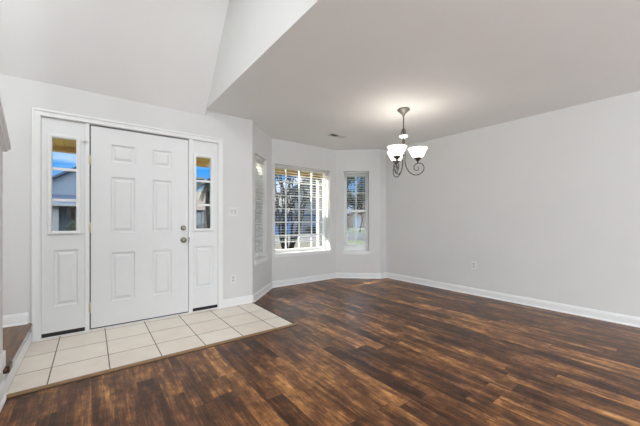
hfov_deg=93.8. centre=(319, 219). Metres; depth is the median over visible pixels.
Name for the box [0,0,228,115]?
ceiling
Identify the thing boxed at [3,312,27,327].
baseboard
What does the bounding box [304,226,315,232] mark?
hedge
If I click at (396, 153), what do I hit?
chandelier
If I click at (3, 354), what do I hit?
trim
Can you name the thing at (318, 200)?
porch
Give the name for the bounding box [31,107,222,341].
trim
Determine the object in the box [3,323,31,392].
stair landing
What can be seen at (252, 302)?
trim
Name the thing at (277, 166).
window blind
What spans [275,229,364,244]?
ground
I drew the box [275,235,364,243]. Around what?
road
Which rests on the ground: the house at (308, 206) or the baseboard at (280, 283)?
the house at (308, 206)
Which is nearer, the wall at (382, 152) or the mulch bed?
the wall at (382, 152)
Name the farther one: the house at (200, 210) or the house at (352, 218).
the house at (352, 218)
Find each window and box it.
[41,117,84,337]
[193,140,216,310]
[255,182,267,264]
[273,167,331,257]
[342,172,370,254]
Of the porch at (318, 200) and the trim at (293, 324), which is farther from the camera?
the porch at (318, 200)
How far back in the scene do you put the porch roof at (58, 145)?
4.60 m
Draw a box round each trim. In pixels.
[0,98,10,151]
[0,350,5,372]
[6,323,296,397]
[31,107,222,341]
[41,307,217,339]
[252,302,292,323]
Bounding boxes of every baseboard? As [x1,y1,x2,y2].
[0,380,7,411]
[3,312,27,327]
[223,295,253,307]
[253,282,272,301]
[272,273,335,287]
[336,273,380,278]
[386,272,639,327]
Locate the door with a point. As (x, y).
(138, 225)
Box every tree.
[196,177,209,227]
[347,176,358,229]
[347,176,364,216]
[349,195,364,230]
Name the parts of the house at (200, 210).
garage door, corner trim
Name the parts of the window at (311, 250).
sill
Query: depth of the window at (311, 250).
5.41 m
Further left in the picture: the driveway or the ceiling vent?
the driveway
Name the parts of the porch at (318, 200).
post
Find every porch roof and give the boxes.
[52,138,209,167]
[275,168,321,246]
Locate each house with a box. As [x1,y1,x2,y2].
[52,167,75,230]
[196,191,205,228]
[275,177,315,233]
[347,206,364,227]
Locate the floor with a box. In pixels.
[0,278,639,425]
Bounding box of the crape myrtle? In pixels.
[275,175,315,248]
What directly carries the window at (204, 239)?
in the wall at (18, 95)
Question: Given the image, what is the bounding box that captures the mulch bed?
[275,244,352,249]
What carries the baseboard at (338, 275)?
attached to the wall at (368, 160)
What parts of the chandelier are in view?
lamp shade, lamp shade, arm, arm, lamp shade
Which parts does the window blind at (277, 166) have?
rail, ladder cord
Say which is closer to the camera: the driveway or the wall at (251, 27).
the wall at (251, 27)
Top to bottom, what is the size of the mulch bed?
0.030 m
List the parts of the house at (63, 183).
door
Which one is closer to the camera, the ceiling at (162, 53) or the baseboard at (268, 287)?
the ceiling at (162, 53)
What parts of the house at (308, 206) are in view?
garage door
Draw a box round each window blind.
[255,155,263,253]
[275,164,327,242]
[345,171,367,245]
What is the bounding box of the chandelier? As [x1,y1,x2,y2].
[387,107,427,177]
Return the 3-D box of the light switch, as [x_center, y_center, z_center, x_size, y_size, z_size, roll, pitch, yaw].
[-1.113,-0.100,3.850,0.114,0.116,0.013,0,0,-37]
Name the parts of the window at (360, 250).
sill, sash, sash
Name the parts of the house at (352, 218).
garage door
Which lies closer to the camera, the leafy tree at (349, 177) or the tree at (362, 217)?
the tree at (362, 217)
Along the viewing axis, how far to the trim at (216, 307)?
3.16 m
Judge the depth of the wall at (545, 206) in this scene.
3.83 m
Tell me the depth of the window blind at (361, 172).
5.75 m
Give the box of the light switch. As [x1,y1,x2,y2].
[229,207,237,216]
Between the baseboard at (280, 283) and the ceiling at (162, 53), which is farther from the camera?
the baseboard at (280, 283)
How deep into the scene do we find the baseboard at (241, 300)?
3.88 m
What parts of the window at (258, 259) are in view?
sash, frame, sill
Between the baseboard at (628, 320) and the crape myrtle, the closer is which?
the baseboard at (628, 320)
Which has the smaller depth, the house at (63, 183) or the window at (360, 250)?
the window at (360, 250)
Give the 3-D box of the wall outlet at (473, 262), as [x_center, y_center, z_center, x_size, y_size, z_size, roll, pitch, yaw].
[2.278,0.673,4.431,0.009,0.114,0.070,0,0,-37]
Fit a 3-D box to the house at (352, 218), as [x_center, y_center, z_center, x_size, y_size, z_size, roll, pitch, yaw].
[5.615,-0.580,53.642,10.600,3.780,9.600,0,0,-37]
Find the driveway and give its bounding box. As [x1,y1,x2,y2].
[275,233,315,236]
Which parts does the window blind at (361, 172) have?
rail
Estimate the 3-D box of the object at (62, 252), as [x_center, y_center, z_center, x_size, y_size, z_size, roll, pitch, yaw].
[-2.453,0.073,2.867,0.316,2.046,0.063,0,0,-37]
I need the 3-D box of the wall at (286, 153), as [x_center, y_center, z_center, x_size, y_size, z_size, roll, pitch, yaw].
[-0.303,-0.087,5.386,1.377,2.594,0.200,0,0,-37]
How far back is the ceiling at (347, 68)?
2.64 m
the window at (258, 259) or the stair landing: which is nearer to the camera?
the stair landing
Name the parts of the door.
knob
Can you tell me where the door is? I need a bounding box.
[89,125,189,328]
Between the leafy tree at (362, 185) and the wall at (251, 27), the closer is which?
the wall at (251, 27)
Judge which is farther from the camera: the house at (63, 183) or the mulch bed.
the house at (63, 183)
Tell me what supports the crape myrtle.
on the mulch bed
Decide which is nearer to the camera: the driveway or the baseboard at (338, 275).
the baseboard at (338, 275)
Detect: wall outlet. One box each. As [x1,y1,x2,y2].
[230,274,235,283]
[472,261,475,268]
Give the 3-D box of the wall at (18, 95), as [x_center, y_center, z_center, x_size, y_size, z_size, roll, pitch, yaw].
[-2.285,-0.150,3.090,3.315,2.720,0.200,0,0,-37]
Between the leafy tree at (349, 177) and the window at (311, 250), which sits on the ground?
the leafy tree at (349, 177)
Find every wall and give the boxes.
[0,74,251,331]
[0,141,2,383]
[206,0,317,108]
[252,120,271,294]
[272,138,335,280]
[336,149,379,272]
[380,149,385,272]
[386,91,639,316]
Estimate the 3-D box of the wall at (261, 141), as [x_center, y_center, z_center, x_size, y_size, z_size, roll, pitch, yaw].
[-0.947,-0.087,4.466,0.200,2.594,0.881,0,0,8]
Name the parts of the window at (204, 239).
glazing frame, glass pane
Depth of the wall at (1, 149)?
1.86 m
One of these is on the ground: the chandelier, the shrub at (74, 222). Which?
the shrub at (74, 222)
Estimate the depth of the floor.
2.25 m
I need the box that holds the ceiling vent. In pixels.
[328,133,346,137]
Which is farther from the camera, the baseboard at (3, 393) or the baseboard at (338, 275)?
the baseboard at (338, 275)
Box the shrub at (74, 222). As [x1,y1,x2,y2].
[66,220,75,230]
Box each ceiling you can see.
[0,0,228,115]
[206,0,639,149]
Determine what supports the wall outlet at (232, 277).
attached to the wall at (18, 95)
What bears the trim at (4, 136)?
attached to the wall at (1, 149)

